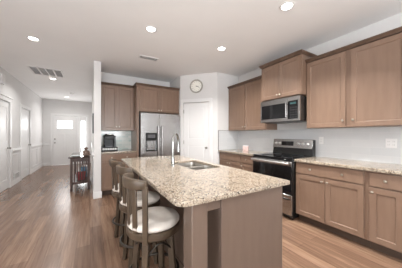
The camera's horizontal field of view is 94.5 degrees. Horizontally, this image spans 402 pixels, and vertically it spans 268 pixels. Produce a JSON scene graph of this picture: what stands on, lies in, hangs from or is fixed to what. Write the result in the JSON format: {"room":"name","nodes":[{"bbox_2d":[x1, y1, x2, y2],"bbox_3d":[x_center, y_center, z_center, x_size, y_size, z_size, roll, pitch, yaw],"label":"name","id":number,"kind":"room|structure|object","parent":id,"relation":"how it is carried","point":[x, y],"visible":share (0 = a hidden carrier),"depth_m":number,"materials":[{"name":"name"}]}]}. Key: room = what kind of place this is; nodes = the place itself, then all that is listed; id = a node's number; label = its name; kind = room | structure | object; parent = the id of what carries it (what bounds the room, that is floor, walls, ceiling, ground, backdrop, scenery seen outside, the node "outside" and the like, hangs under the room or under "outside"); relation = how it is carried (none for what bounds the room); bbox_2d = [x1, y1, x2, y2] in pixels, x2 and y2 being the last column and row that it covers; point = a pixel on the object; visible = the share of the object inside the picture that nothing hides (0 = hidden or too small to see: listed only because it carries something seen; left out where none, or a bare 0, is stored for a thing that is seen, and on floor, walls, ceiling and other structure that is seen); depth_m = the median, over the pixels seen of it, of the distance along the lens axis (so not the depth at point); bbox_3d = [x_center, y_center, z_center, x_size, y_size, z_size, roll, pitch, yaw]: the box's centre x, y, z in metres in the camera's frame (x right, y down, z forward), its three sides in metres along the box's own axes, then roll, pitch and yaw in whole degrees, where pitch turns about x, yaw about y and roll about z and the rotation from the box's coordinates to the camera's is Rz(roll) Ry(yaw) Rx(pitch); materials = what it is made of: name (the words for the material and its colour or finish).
{"room":"kitchen","nodes":[
{"label":"kitchen","id":0,"kind":"room"},
{"bbox_2d":[0,67,42,187],"bbox_3d":[-3.238,-0.105,2.033,0.150,2.747,12.810,0,0,-31],"label":"wall","id":1,"kind":"structure","parent":0,"point":[20,93],"depth_m":5.25,"materials":[{"name":"paint"}]},
{"bbox_2d":[0,73,4,84],"bbox_3d":[-4.330,-1.222,4.054,0.046,0.220,0.180,0,0,-31],"label":"door chime","id":2,"kind":"object","parent":1,"relation":"attached to","point":[2,76],"visible":1,"depth_m":4.00,"materials":[{"name":"white plastic"}]},
{"bbox_2d":[0,100,10,192],"bbox_3d":[-4.391,0.243,4.110,0.099,2.033,0.832,0,0,-31],"label":"door","id":3,"kind":"structure","parent":1,"relation":"in","point":[4,106],"depth_m":4.25,"materials":[{"name":"white wood"}]},
{"bbox_2d":[0,94,11,187],"bbox_3d":[-4.383,0.198,4.115,0.018,2.140,1.020,0,0,-31],"label":"trim","id":4,"kind":"structure","parent":1,"relation":"attached to","point":[2,97],"depth_m":4.48,"materials":[{"name":"white wood"}]},
{"bbox_2d":[12,152,19,177],"bbox_3d":[-4.818,0.770,4.840,0.014,0.595,0.520,0,0,-31],"label":"trim","id":5,"kind":"structure","parent":1,"relation":"attached to","point":[19,152],"depth_m":4.72,"materials":[{"name":"white wood"}]},
{"bbox_2d":[12,177,19,185],"bbox_3d":[-4.818,1.203,4.840,0.014,0.130,0.660,0,0,-31],"label":"baseboard","id":6,"kind":"structure","parent":1,"relation":"attached to","point":[16,180],"depth_m":4.79,"materials":[{"name":"white wood"}]},
{"bbox_2d":[20,103,30,180],"bbox_3d":[-5.265,0.198,5.592,0.018,2.140,1.080,0,0,-31],"label":"trim","id":7,"kind":"structure","parent":1,"relation":"attached to","point":[21,105],"depth_m":5.19,"materials":[{"name":"white wood"}]},
{"bbox_2d":[22,108,30,178],"bbox_3d":[-5.273,0.243,5.587,0.099,2.033,0.892,0,0,-31],"label":"door","id":8,"kind":"structure","parent":1,"relation":"in","point":[25,113],"depth_m":5.63,"materials":[{"name":"white wood"}]},
{"bbox_2d":[31,163,42,173],"bbox_3d":[-5.998,1.203,6.817,0.014,0.130,1.765,0,0,-31],"label":"baseboard","id":9,"kind":"structure","parent":1,"relation":"attached to","point":[40,165],"depth_m":6.66,"materials":[{"name":"white wood"}]},
{"bbox_2d":[43,99,91,165],"bbox_3d":[-5.758,-0.105,8.063,2.004,2.747,0.130,0,0,-31],"label":"wall","id":10,"kind":"structure","parent":0,"point":[50,106],"depth_m":7.80,"materials":[{"name":"paint"}]},
{"bbox_2d":[53,116,77,164],"bbox_3d":[-5.803,0.223,7.962,0.847,2.070,0.109,0,0,-31],"label":"door","id":11,"kind":"structure","parent":10,"relation":"in","point":[65,128],"depth_m":7.95,"materials":[{"name":"white wood"}]},
{"bbox_2d":[51,113,88,165],"bbox_3d":[-5.652,0.178,8.041,1.345,2.180,0.018,0,0,-31],"label":"trim","id":12,"kind":"structure","parent":10,"relation":"attached to","point":[52,114],"depth_m":8.18,"materials":[{"name":"white wood"}]},
{"bbox_2d":[80,117,86,162],"bbox_3d":[-5.272,0.223,8.316,0.262,2.070,0.045,0,0,-31],"label":"window","id":13,"kind":"structure","parent":10,"relation":"in","point":[83,120],"depth_m":8.32,"materials":[{"name":"white glass"}]},
{"bbox_2d":[92,61,100,191],"bbox_3d":[-3.496,-0.105,6.106,0.126,2.747,5.550,0,0,-31],"label":"wall","id":14,"kind":"structure","parent":0,"point":[96,90],"depth_m":3.72,"materials":[{"name":"paint"}]},
{"bbox_2d":[91,149,93,186],"bbox_3d":[-3.531,0.770,6.027,0.014,0.595,5.170,0,0,-31],"label":"trim","id":15,"kind":"structure","parent":14,"relation":"attached to","point":[92,157],"depth_m":4.67,"materials":[{"name":"white wood"}]},
{"bbox_2d":[92,113,93,133],"bbox_3d":[-2.256,-0.232,3.882,0.022,0.400,0.420,0,0,-31],"label":"picture frame","id":16,"kind":"object","parent":14,"relation":"attached to","point":[93,113],"visible":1,"depth_m":3.73,"materials":[{"name":"black plastic"}]},
{"bbox_2d":[93,191,101,198],"bbox_3d":[-2.071,1.203,3.717,0.154,0.130,0.014,0,0,-31],"label":"baseboard","id":17,"kind":"structure","parent":14,"relation":"attached to","point":[96,195],"depth_m":3.71,"materials":[{"name":"white wood"}]},
{"bbox_2d":[101,72,169,148],"bbox_3d":[-1.099,-0.105,5.181,3.042,2.747,0.130,0,0,-31],"label":"wall","id":18,"kind":"structure","parent":0,"point":[105,77],"depth_m":4.61,"materials":[{"name":"paint"}]},
{"bbox_2d":[101,82,133,130],"bbox_3d":[-1.979,-0.635,4.377,0.702,1.063,0.364,0,0,-31],"label":"upper cabinet","id":19,"kind":"object","parent":18,"relation":"attached to","point":[117,100],"visible":0.92,"depth_m":4.24,"materials":[{"name":"brown wood"}]},
{"bbox_2d":[170,76,179,114],"bbox_3d":[-0.658,-0.105,4.968,0.098,2.747,0.707,0,0,-31],"label":"wall","id":20,"kind":"structure","parent":0,"point":[175,83],"depth_m":4.78,"materials":[{"name":"paint"}]},
{"bbox_2d":[180,72,216,163],"bbox_3d":[-0.053,-0.105,4.557,0.942,2.747,0.100,0,0,16],"label":"wall","id":21,"kind":"structure","parent":0,"point":[209,80],"depth_m":4.44,"materials":[{"name":"paint"}]},
{"bbox_2d":[183,102,208,165],"bbox_3d":[-0.125,0.236,4.523,0.650,2.048,0.099,0,0,16],"label":"door","id":22,"kind":"structure","parent":21,"relation":"in","point":[196,115],"depth_m":4.53,"materials":[{"name":"white wood"}]},
{"bbox_2d":[180,98,211,162],"bbox_3d":[-0.124,0.196,4.516,0.812,2.145,0.019,0,0,16],"label":"trim","id":23,"kind":"structure","parent":21,"relation":"attached to","point":[209,100],"depth_m":4.47,"materials":[{"name":"white wood"}]},
{"bbox_2d":[190,79,202,92],"bbox_3d":[-0.116,-1.184,4.503,0.336,0.336,0.034,0,0,16],"label":"wall clock","id":24,"kind":"object","parent":21,"relation":"attached to","point":[196,85],"visible":1,"depth_m":4.50,"materials":[{"name":"white"}]},
{"bbox_2d":[0,0,401,101],"bbox_3d":[-1.059,-1.529,3.304,5.296,0.100,13.160,0,0,-31],"label":"ceiling","id":25,"kind":"structure","parent":0,"point":[73,35],"depth_m":2.71,"materials":[{"name":"paint"}]},
{"bbox_2d":[26,36,39,40],"bbox_3d":[-2.567,-1.474,2.848,0.160,0.009,0.160,0,0,-31],"label":"recessed light","id":26,"kind":"object","parent":25,"relation":"in","point":[33,38],"visible":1,"depth_m":2.83,"materials":[{"name":"white"}]},
{"bbox_2d":[26,65,64,77],"bbox_3d":[-3.596,-1.472,4.352,0.615,0.012,0.620,0,0,-31],"label":"ceiling vent","id":27,"kind":"object","parent":25,"relation":"in","point":[35,70],"visible":1,"depth_m":4.31,"materials":[{"name":"white metal"}]},
{"bbox_2d":[138,55,158,61],"bbox_3d":[-1.004,-1.472,3.564,0.350,0.012,0.150,0,0,-31],"label":"ceiling vent","id":28,"kind":"object","parent":25,"relation":"in","point":[140,56],"visible":1,"depth_m":3.56,"materials":[{"name":"white metal"}]},
{"bbox_2d":[145,26,156,32],"bbox_3d":[-0.697,-1.474,2.593,0.160,0.009,0.160,0,0,-31],"label":"recessed light","id":29,"kind":"object","parent":25,"relation":"in","point":[152,29],"visible":1,"depth_m":2.59,"materials":[{"name":"white"}]},
{"bbox_2d":[217,46,225,50],"bbox_3d":[0.351,-1.474,3.176,0.160,0.009,0.160,0,0,-31],"label":"recessed light","id":30,"kind":"object","parent":25,"relation":"in","point":[221,48],"visible":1,"depth_m":3.16,"materials":[{"name":"white"}]},
{"bbox_2d":[279,1,294,10],"bbox_3d":[0.986,-1.474,2.130,0.160,0.009,0.160,0,0,-31],"label":"recessed light","id":31,"kind":"object","parent":25,"relation":"in","point":[288,5],"visible":1,"depth_m":2.12,"materials":[{"name":"white"}]},
{"bbox_2d":[0,163,401,267],"bbox_3d":[-1.059,1.318,3.304,5.296,0.100,13.160,0,0,-31],"label":"floor","id":32,"kind":"structure","parent":0,"point":[44,224],"depth_m":2.30,"materials":[{"name":"laminate"}]},
{"bbox_2d":[68,152,89,191],"bbox_3d":[-3.089,0.881,4.771,0.415,0.771,1.300,0,0,-31],"label":"console table","id":33,"kind":"object","parent":32,"relation":"on","point":[85,160],"visible":0.91,"depth_m":4.29,"materials":[{"name":"brown wood"}]},
{"bbox_2d":[76,171,84,180],"bbox_3d":[-2.910,0.989,4.505,0.187,0.175,0.250,0,0,-31],"label":"bin","id":34,"kind":"object","parent":33,"relation":"on","point":[79,171],"visible":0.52,"depth_m":4.42,"materials":[{"name":"red plastic"}]},
{"bbox_2d":[81,165,86,176],"bbox_3d":[-3.037,0.934,4.825,0.136,0.285,0.126,0,0,-31],"label":"box","id":35,"kind":"object","parent":33,"relation":"on","point":[81,165],"visible":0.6,"depth_m":4.79,"materials":[{"name":"blue plastic"}]},
{"bbox_2d":[82,147,90,155],"bbox_3d":[-2.722,0.392,4.402,0.187,0.207,0.164,0,0,44],"label":"figurine","id":36,"kind":"object","parent":33,"relation":"on","point":[86,152],"visible":0.98,"depth_m":4.37,"materials":[{"name":"ceramic"}]},
{"bbox_2d":[101,152,135,194],"bbox_3d":[-1.901,0.829,4.244,0.700,0.874,0.649,0,0,-31],"label":"base cabinet","id":37,"kind":"object","parent":32,"relation":"on","point":[106,171],"visible":0.45,"depth_m":3.89,"materials":[{"name":"brown wood"}]},
{"bbox_2d":[101,149,136,153],"bbox_3d":[-1.905,0.372,4.251,0.700,0.036,0.640,0,0,-31],"label":"countertop","id":38,"kind":"structure","parent":37,"relation":"on","point":[119,150],"depth_m":4.01,"materials":[{"name":"stone"}]},
{"bbox_2d":[101,147,117,150],"bbox_3d":[-2.075,0.310,4.194,0.315,0.086,0.330,0,0,-31],"label":"pod drawer","id":39,"kind":"object","parent":38,"relation":"on","point":[102,148],"visible":0.92,"depth_m":4.06,"materials":[{"name":"black plastic"}]},
{"bbox_2d":[104,134,115,146],"bbox_3d":[-2.047,0.120,4.177,0.236,0.294,0.308,0,0,-31],"label":"coffee maker","id":40,"kind":"object","parent":39,"relation":"on","point":[109,139],"visible":1,"depth_m":4.15,"materials":[{"name":"black plastic"}]},
{"bbox_2d":[109,159,141,246],"bbox_3d":[-0.895,0.779,2.283,0.423,0.976,0.396,0,0,-37],"label":"bar stool","id":41,"kind":"object","parent":32,"relation":"on","point":[119,218],"visible":0.44,"depth_m":2.13,"materials":[{"name":"brown wood"}]},
{"bbox_2d":[116,164,159,267],"bbox_3d":[-0.622,0.779,1.864,0.423,0.976,0.396,0,0,-34],"label":"bar stool","id":42,"kind":"object","parent":32,"relation":"on","point":[153,197],"visible":0.47,"depth_m":1.75,"materials":[{"name":"brown wood"}]},
{"bbox_2d":[120,191,159,206],"bbox_3d":[-0.611,0.629,1.872,0.384,0.059,0.384,0,0,-34],"label":"seat cushion","id":43,"kind":"object","parent":42,"relation":"on","point":[153,197],"depth_m":1.77,"materials":[{"name":"fabric"}]},
{"bbox_2d":[122,173,179,267],"bbox_3d":[-0.370,0.779,1.414,0.423,0.976,0.396,0,0,-36],"label":"bar stool","id":44,"kind":"object","parent":32,"relation":"on","point":[146,226],"visible":1,"depth_m":1.29,"materials":[{"name":"brown wood"}]},
{"bbox_2d":[127,206,178,232],"bbox_3d":[-0.359,0.629,1.422,0.384,0.059,0.384,0,0,-36],"label":"seat cushion","id":45,"kind":"object","parent":44,"relation":"on","point":[161,219],"depth_m":1.32,"materials":[{"name":"fabric"}]},
{"bbox_2d":[131,82,179,178],"bbox_3d":[-1.162,0.050,4.678,1.061,2.433,0.686,0,0,-31],"label":"upper cabinet","id":46,"kind":"object","parent":32,"relation":"on","point":[148,98],"visible":0.84,"depth_m":4.37,"materials":[{"name":"brown wood"}]},
{"bbox_2d":[139,112,179,179],"bbox_3d":[-1.089,0.380,4.629,0.950,1.766,0.813,0,0,-31],"label":"refrigerator","id":47,"kind":"object","parent":32,"relation":"on","point":[156,131],"visible":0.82,"depth_m":4.28,"materials":[{"name":"grey metal"}]},
{"bbox_2d":[133,162,281,267],"bbox_3d":[-0.218,0.827,2.157,0.847,0.882,2.053,0,0,-31],"label":"kitchen island","id":48,"kind":"object","parent":32,"relation":"on","point":[242,231],"visible":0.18,"depth_m":1.28,"materials":[{"name":"brown wood"}]},
{"bbox_2d":[121,155,289,206],"bbox_3d":[-0.261,0.369,2.123,0.944,0.030,2.147,0,0,-31],"label":"island countertop","id":49,"kind":"structure","parent":48,"relation":"on","point":[182,186],"depth_m":1.48,"materials":[{"name":"stone"}]},
{"bbox_2d":[165,133,179,165],"bbox_3d":[-0.311,0.164,2.186,0.106,0.380,0.212,0,0,43],"label":"faucet","id":50,"kind":"object","parent":49,"relation":"on","point":[172,159],"visible":1,"depth_m":2.13,"materials":[{"name":"silver metal"}]},
{"bbox_2d":[177,162,213,169],"bbox_3d":[-0.087,0.483,2.254,0.364,0.196,0.684,0,0,-31],"label":"sink","id":51,"kind":"object","parent":49,"relation":"in","point":[191,165],"visible":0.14,"depth_m":2.48,"materials":[{"name":"silver metal"}]},
{"bbox_2d":[220,152,240,168],"bbox_3d":[0.862,0.829,4.224,0.649,0.874,0.741,0,0,-31],"label":"base cabinet","id":52,"kind":"object","parent":32,"relation":"on","point":[226,159],"visible":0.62,"depth_m":4.03,"materials":[{"name":"brown wood"}]},
{"bbox_2d":[218,149,272,155],"bbox_3d":[0.961,0.372,4.053,0.637,0.036,1.127,0,0,-31],"label":"countertop","id":53,"kind":"structure","parent":52,"relation":"on","point":[234,151],"depth_m":3.99,"materials":[{"name":"stone"}]},
{"bbox_2d":[243,145,248,150],"bbox_3d":[1.013,0.295,4.215,0.128,0.116,0.044,0,0,31],"label":"box","id":54,"kind":"object","parent":53,"relation":"on","point":[245,147],"visible":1,"depth_m":4.20,"materials":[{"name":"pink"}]},
{"bbox_2d":[241,155,252,171],"bbox_3d":[1.153,0.829,3.738,0.649,0.874,0.390,0,0,-31],"label":"base cabinet","id":55,"kind":"object","parent":32,"relation":"on","point":[246,162],"visible":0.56,"depth_m":3.60,"materials":[{"name":"brown wood"}]},
{"bbox_2d":[251,139,315,219],"bbox_3d":[1.387,0.672,3.200,0.728,1.192,0.767,0,0,-31],"label":"range","id":56,"kind":"object","parent":32,"relation":"on","point":[280,163],"visible":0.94,"depth_m":3.02,"materials":[{"name":"black metal"}]},
{"bbox_2d":[253,153,315,159],"bbox_3d":[1.415,0.354,3.215,0.655,0.016,0.765,0,0,-31],"label":"cooktop","id":57,"kind":"object","parent":56,"relation":"in","point":[275,156],"depth_m":3.12,"materials":[{"name":"black glass"}]},
{"bbox_2d":[296,162,370,246],"bbox_3d":[1.863,0.829,2.548,0.649,0.874,0.830,0,0,-31],"label":"base cabinet","id":58,"kind":"object","parent":32,"relation":"on","point":[333,199],"visible":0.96,"depth_m":2.32,"materials":[{"name":"brown wood"}]},
{"bbox_2d":[294,156,401,174],"bbox_3d":[1.938,0.372,2.416,0.637,0.036,1.133,0,0,-31],"label":"countertop","id":59,"kind":"structure","parent":58,"relation":"on","point":[389,168],"depth_m":2.24,"materials":[{"name":"stone"}]},
{"bbox_2d":[368,171,401,259],"bbox_3d":[2.153,0.829,2.062,0.649,0.874,0.300,0,0,-31],"label":"base cabinet","id":60,"kind":"object","parent":32,"relation":"on","point":[384,189],"visible":0.95,"depth_m":1.92,"materials":[{"name":"brown wood"}]},
{"bbox_2d":[217,72,237,164],"bbox_3d":[0.645,-0.105,4.585,0.657,2.747,0.108,0,0,-31],"label":"wall","id":61,"kind":"structure","parent":0,"point":[224,81],"depth_m":4.49,"materials":[{"name":"paint"}]},
{"bbox_2d":[218,130,228,149],"bbox_3d":[0.539,0.120,4.462,0.311,0.466,0.012,0,0,-31],"label":"trim","id":62,"kind":"structure","parent":61,"relation":"attached to","point":[218,130],"depth_m":4.38,"materials":[{"name":"white wood"}]},
{"bbox_2d":[238,13,401,163],"bbox_3d":[2.342,-0.105,2.520,0.160,2.747,8.227,0,0,-31],"label":"wall","id":63,"kind":"structure","parent":0,"point":[365,143],"depth_m":2.75,"materials":[{"name":"white paint"}]},
{"bbox_2d":[227,75,276,130],"bbox_3d":[1.086,-0.635,4.130,0.366,1.063,1.132,0,0,-31],"label":"upper cabinet","id":64,"kind":"object","parent":63,"relation":"attached to","point":[245,97],"visible":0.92,"depth_m":4.00,"materials":[{"name":"brown wood"}]},
{"bbox_2d":[259,49,317,101],"bbox_3d":[1.514,-0.961,3.276,0.501,0.663,0.831,0,0,-31],"label":"upper cabinet","id":65,"kind":"object","parent":63,"relation":"attached to","point":[285,76],"visible":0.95,"depth_m":3.05,"materials":[{"name":"brown wood"}]},
{"bbox_2d":[261,95,306,123],"bbox_3d":[1.496,-0.413,3.268,0.536,0.391,0.757,0,0,-31],"label":"microwave","id":66,"kind":"object","parent":65,"relation":"attached to","point":[293,109],"visible":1,"depth_m":3.06,"materials":[{"name":"silver metal"}]},
{"bbox_2d":[319,137,323,143],"bbox_3d":[1.950,0.088,3.012,0.008,0.116,0.070,0,0,-31],"label":"outlet","id":67,"kind":"object","parent":63,"relation":"attached to","point":[321,139],"visible":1,"depth_m":3.00,"materials":[{"name":"white plastic"}]},
{"bbox_2d":[305,26,401,128],"bbox_3d":[2.063,-0.635,2.493,0.366,1.063,1.133,0,0,-31],"label":"upper cabinet","id":68,"kind":"object","parent":63,"relation":"attached to","point":[358,84],"visible":1,"depth_m":2.33,"materials":[{"name":"brown wood"}]},
{"bbox_2d":[385,139,396,147],"bbox_3d":[2.367,0.103,2.312,0.008,0.116,0.105,0,0,-31],"label":"outlet","id":69,"kind":"object","parent":63,"relation":"attached to","point":[389,143],"visible":1,"depth_m":2.31,"materials":[{"name":"white plastic"}]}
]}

